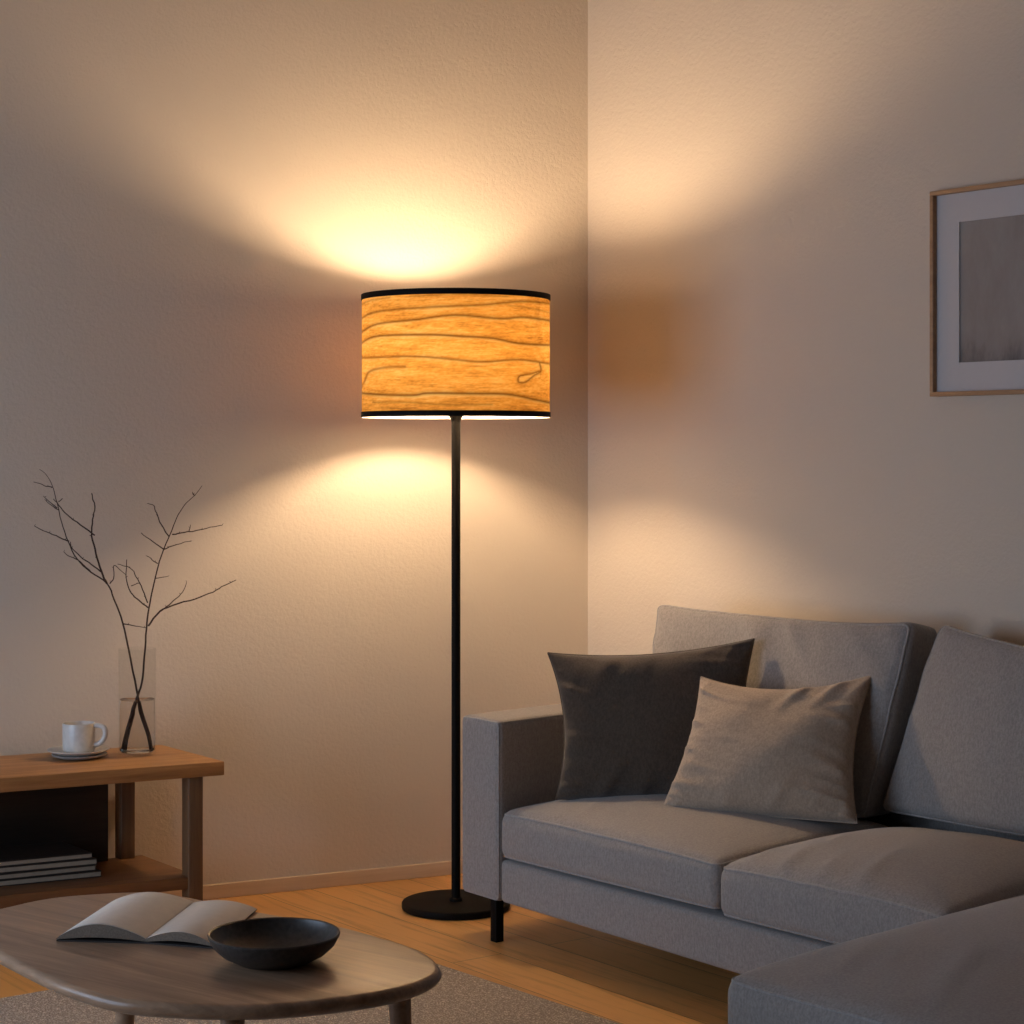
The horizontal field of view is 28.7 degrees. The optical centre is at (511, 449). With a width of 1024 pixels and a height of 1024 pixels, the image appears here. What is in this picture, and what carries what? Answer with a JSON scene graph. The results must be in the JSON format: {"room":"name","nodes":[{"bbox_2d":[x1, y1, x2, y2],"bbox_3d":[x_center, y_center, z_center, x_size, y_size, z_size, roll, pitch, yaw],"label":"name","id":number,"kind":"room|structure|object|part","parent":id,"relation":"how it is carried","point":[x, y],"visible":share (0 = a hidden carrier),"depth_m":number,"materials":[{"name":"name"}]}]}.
{"room":"living room","nodes":[
{"label":"living room","id":0,"kind":"room"},
{"bbox_2d":[0,0,587,884],"bbox_3d":[-1.568,-0.171,4.995,4.120,2.720,0.120,0,0,-26],"label":"wall","id":1,"kind":"structure","parent":0,"point":[200,200],"depth_m":5.38,"materials":[{"name":"white paint"}]},
{"bbox_2d":[160,859,462,899],"bbox_3d":[-1.527,1.170,4.942,3.868,0.038,0.012,0,0,-26],"label":"baseboard","id":2,"kind":"structure","parent":1,"relation":"attached to","point":[382,874],"depth_m":5.43,"materials":[{"name":"brown wood"}]},
{"bbox_2d":[0,874,739,1023],"bbox_3d":[0.343,1.229,2.318,5.092,0.080,6.548,0,0,-27],"label":"floor","id":3,"kind":"structure","parent":0,"point":[610,977],"depth_m":4.71,"materials":[{"name":"brown wood"}]},
{"bbox_2d":[0,745,223,908],"bbox_3d":[-1.387,0.978,4.762,1.352,0.423,0.342,0,0,-27],"label":"table","id":4,"kind":"object","parent":3,"relation":"on","point":[45,798],"visible":0.69,"depth_m":4.92,"materials":[{"name":"brown wood"}]},
{"bbox_2d":[0,868,100,886],"bbox_3d":[-1.181,1.036,4.899,0.308,0.015,0.179,0,0,-27],"label":"magazine","id":5,"kind":"object","parent":4,"relation":"on","point":[97,873],"visible":0.36,"depth_m":4.83,"materials":[{"name":"paper"}]},
{"bbox_2d":[0,865,95,879],"bbox_3d":[-1.195,1.021,4.893,0.308,0.014,0.179,0,0,-28],"label":"magazine","id":6,"kind":"object","parent":5,"relation":"on","point":[24,874],"visible":0.36,"depth_m":4.83,"materials":[{"name":"paper"}]},
{"bbox_2d":[0,857,96,873],"bbox_3d":[-1.191,1.005,4.899,0.308,0.015,0.179,0,0,-26],"label":"magazine","id":7,"kind":"object","parent":6,"relation":"on","point":[91,861],"visible":0.36,"depth_m":4.84,"materials":[{"name":"paper"}]},
{"bbox_2d":[0,841,91,866],"bbox_3d":[-1.203,0.990,4.893,0.308,0.013,0.179,0,0,-28],"label":"magazine","id":8,"kind":"object","parent":7,"relation":"on","point":[53,851],"visible":1,"depth_m":4.88,"materials":[{"name":"paper"}]},
{"bbox_3d":[-1.491,0.922,4.850,1.038,0.242,0.020,0,0,-27],"label":"panel","id":9,"kind":"part","parent":4,"relation":"part of","materials":[{"name":"black wood"}]},
{"bbox_2d":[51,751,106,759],"bbox_3d":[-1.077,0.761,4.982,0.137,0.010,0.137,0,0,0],"label":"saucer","id":10,"kind":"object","parent":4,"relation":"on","point":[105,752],"visible":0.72,"depth_m":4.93,"materials":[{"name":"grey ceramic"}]},
{"bbox_2d":[47,745,109,756],"bbox_3d":[-1.080,0.752,4.984,0.153,0.016,0.153,0,0,0],"label":"saucer","id":11,"kind":"object","parent":10,"relation":"on","point":[58,750],"visible":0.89,"depth_m":4.95,"materials":[{"name":"white ceramic"}]},
{"bbox_2d":[62,721,107,752],"bbox_3d":[-1.069,0.715,4.976,0.106,0.072,0.080,0,0,36],"label":"coffee cup","id":12,"kind":"object","parent":11,"relation":"on","point":[77,736],"visible":1,"depth_m":4.96,"materials":[{"name":"white ceramic"}]},
{"bbox_3d":[-1.024,0.710,4.977,0.038,0.061,0.013,0,0,7],"label":"handle","id":13,"kind":"part","parent":12,"relation":"part of","materials":[{"name":"white ceramic"}]},
{"bbox_3d":[-1.385,1.059,4.759,1.228,0.030,0.310,0,0,-27],"label":"shelf","id":14,"kind":"part","parent":4,"relation":"part of","materials":[{"name":"brown wood"}]},
{"bbox_3d":[-0.991,0.994,5.121,0.036,0.390,0.043,0,0,-36],"label":"leg","id":15,"kind":"part","parent":4,"relation":"part of","materials":[{"name":"brown wood"}]},
{"bbox_2d":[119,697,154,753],"bbox_3d":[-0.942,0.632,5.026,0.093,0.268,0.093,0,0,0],"label":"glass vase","id":16,"kind":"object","parent":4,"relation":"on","point":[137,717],"visible":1,"depth_m":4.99,"materials":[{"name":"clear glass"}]},
{"bbox_2d":[34,469,145,699],"bbox_3d":[-1.040,0.400,4.968,0.288,0.706,0.094,0,0,-15],"label":"bare branch","id":17,"kind":"object","parent":16,"relation":"in","point":[54,506],"visible":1,"depth_m":4.99,"materials":[{"name":"brown plant"}]},
{"bbox_2d":[118,486,235,698],"bbox_3d":[-0.839,0.421,5.058,0.305,0.663,0.075,0,0,-21],"label":"bare branch","id":18,"kind":"object","parent":16,"relation":"in","point":[164,548],"visible":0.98,"depth_m":5.04,"materials":[{"name":"brown plant"}]},
{"bbox_3d":[-0.877,0.421,5.049,0.191,0.663,0.018,0,0,-13],"label":"stem","id":19,"kind":"part","parent":18,"relation":"part of","materials":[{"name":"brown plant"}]},
{"bbox_3d":[-0.784,0.994,4.908,0.036,0.390,0.043,0,0,-36],"label":"leg","id":20,"kind":"part","parent":4,"relation":"part of","materials":[{"name":"brown wood"}]},
{"bbox_2d":[0,964,619,1023],"bbox_3d":[-0.312,1.183,3.264,1.898,0.012,2.685,0,0,-39],"label":"rug","id":21,"kind":"object","parent":3,"relation":"on","point":[459,997],"visible":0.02,"depth_m":4.20,"materials":[{"name":"fabric"}]},
{"bbox_2d":[0,892,441,1023],"bbox_3d":[-0.541,0.993,3.276,0.539,0.368,0.906,0,0,-44],"label":"coffee table","id":22,"kind":"object","parent":21,"relation":"on","point":[361,971],"visible":0.81,"depth_m":3.09,"materials":[{"name":"brown wood"}]},
{"bbox_3d":[-0.663,1.006,3.437,0.038,0.340,0.039,0,0,0],"label":"leg","id":23,"kind":"part","parent":22,"relation":"part of","materials":[{"name":"brown wood"}]},
{"bbox_2d":[56,892,256,948],"bbox_3d":[-0.599,0.794,3.405,0.272,0.030,0.289,0,0,8],"label":"open book","id":24,"kind":"object","parent":22,"relation":"on","point":[157,918],"visible":0.94,"depth_m":3.35,"materials":[{"name":"paper"}]},
{"bbox_3d":[-0.418,1.006,2.983,0.037,0.341,0.048,0,0,0],"label":"leg","id":25,"kind":"part","parent":22,"relation":"part of","materials":[{"name":"brown wood"}]},
{"bbox_2d":[207,917,339,969],"bbox_3d":[-0.377,0.786,3.166,0.209,0.045,0.209,0,0,0],"label":"bowl","id":26,"kind":"object","parent":22,"relation":"on","point":[268,943],"visible":1,"depth_m":3.21,"materials":[{"name":"black ceramic"}]},
{"bbox_3d":[-0.174,1.006,3.134,0.044,0.341,0.039,0,0,0],"label":"leg","id":27,"kind":"part","parent":22,"relation":"part of","materials":[{"name":"brown wood"}]},
{"bbox_2d":[361,288,550,920],"bbox_3d":[-0.145,0.394,5.190,0.491,1.590,0.491,0,0,37],"label":"floor lamp","id":28,"kind":"object","parent":3,"relation":"on","point":[455,354],"visible":0.99,"depth_m":5.00,"materials":[{"name":"brown wood"}]},
{"bbox_3d":[-0.145,-0.091,5.190,0.491,0.014,0.491,0,0,0],"label":"shade trim","id":29,"kind":"part","parent":28,"relation":"part of","materials":[{"name":"black metal"}]},
{"bbox_3d":[-0.145,-0.394,5.190,0.491,0.015,0.491,0,0,0],"label":"shade trim","id":30,"kind":"part","parent":28,"relation":"part of","materials":[{"name":"black metal"}]},
{"bbox_3d":[-0.145,-0.242,5.190,0.487,0.316,0.487,0,0,0],"label":"lamp shade","id":31,"kind":"part","parent":28,"relation":"part of","materials":[{"name":"brown wood"}]},
{"bbox_2d":[463,605,1023,1023],"bbox_3d":[0.631,0.792,4.027,1.399,0.794,2.463,0,0,-37],"label":"sectional sofa","id":32,"kind":"object","parent":3,"relation":"on","point":[911,912],"visible":0.76,"depth_m":4.34,"materials":[{"name":"grey fabric"}]},
{"bbox_3d":[-0.036,1.137,4.842,0.024,0.104,0.026,0,0,-37],"label":"leg","id":33,"kind":"part","parent":32,"relation":"part of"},
{"bbox_3d":[0.211,0.868,5.117,0.782,0.439,0.154,0,0,-41],"label":"armrest","id":34,"kind":"part","parent":32,"relation":"part of","materials":[{"name":"grey fabric"}]},
{"bbox_2d":[547,638,754,799],"bbox_3d":[0.336,0.647,4.813,0.498,0.384,0.160,0,0,0],"label":"cushion","id":35,"kind":"object","parent":32,"relation":"on","point":[628,719],"visible":0.78,"depth_m":4.78,"materials":[{"name":"grey fabric"}]},
{"bbox_3d":[0.915,1.027,4.171,0.759,0.118,2.257,0,0,-37],"label":"rail","id":36,"kind":"part","parent":32,"relation":"part of","materials":[{"name":"grey fabric"}]},
{"bbox_2d":[502,794,886,906],"bbox_3d":[0.422,0.899,4.682,0.608,0.161,0.815,0,0,-37],"label":"seat cushion","id":37,"kind":"object","parent":32,"relation":"on","point":[640,850],"depth_m":4.47,"materials":[{"name":"grey fabric"}]},
{"bbox_2d":[663,676,870,823],"bbox_3d":[0.581,0.675,4.595,0.463,0.319,0.204,0,0,22],"label":"cushion","id":38,"kind":"object","parent":32,"relation":"on","point":[780,753],"visible":0.98,"depth_m":4.54,"materials":[{"name":"fabric"}]},
{"bbox_2d":[654,605,936,817],"bbox_3d":[0.645,0.620,4.871,0.210,0.449,0.821,0,0,-41],"label":"cushion","id":39,"kind":"object","parent":32,"relation":"on","point":[788,653],"depth_m":4.65,"materials":[{"name":"grey fabric"}]},
{"bbox_2d":[721,827,1023,942],"bbox_3d":[0.841,0.886,4.116,0.659,0.173,0.621,0,0,-41],"label":"seat cushion","id":40,"kind":"object","parent":32,"relation":"on","point":[781,884],"depth_m":3.98,"materials":[{"name":"grey fabric"}]},
{"bbox_2d":[728,895,1023,1023],"bbox_3d":[1.037,0.890,3.343,1.285,0.173,0.786,0,0,-41],"label":"cushion","id":41,"kind":"object","parent":32,"relation":"on","point":[868,959],"depth_m":3.23,"materials":[{"name":"grey fabric"}]},
{"bbox_3d":[1.166,0.791,4.391,0.107,0.404,2.204,0,0,-37],"label":"frame","id":42,"kind":"part","parent":32,"relation":"part of","materials":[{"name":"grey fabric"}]},
{"bbox_2d":[885,626,1023,833],"bbox_3d":[1.109,0.612,4.327,0.196,0.429,0.719,0,0,-34],"label":"cushion","id":43,"kind":"object","parent":32,"relation":"on","point":[954,697],"depth_m":4.40,"materials":[{"name":"grey fabric"}]},
{"bbox_2d":[588,0,1023,654],"bbox_3d":[2.202,-0.171,3.223,0.120,2.720,6.540,0,0,-37],"label":"wall","id":44,"kind":"structure","parent":0,"point":[767,436],"depth_m":5.14,"materials":[{"name":"white paint"}]},
{"bbox_2d":[930,179,1023,396],"bbox_3d":[1.180,-0.368,4.480,0.025,0.484,0.620,0,0,-37],"label":"framed picture","id":45,"kind":"object","parent":44,"relation":"attached to","point":[977,231],"visible":1,"depth_m":4.62,"materials":[{"name":"brown wood"}]},
{"bbox_2d":[960,215,1023,362],"bbox_3d":[1.186,-0.368,4.484,0.005,0.336,0.474,0,0,-37],"label":"print","id":46,"kind":"object","parent":45,"relation":"attached to","point":[991,246],"depth_m":4.59}
]}

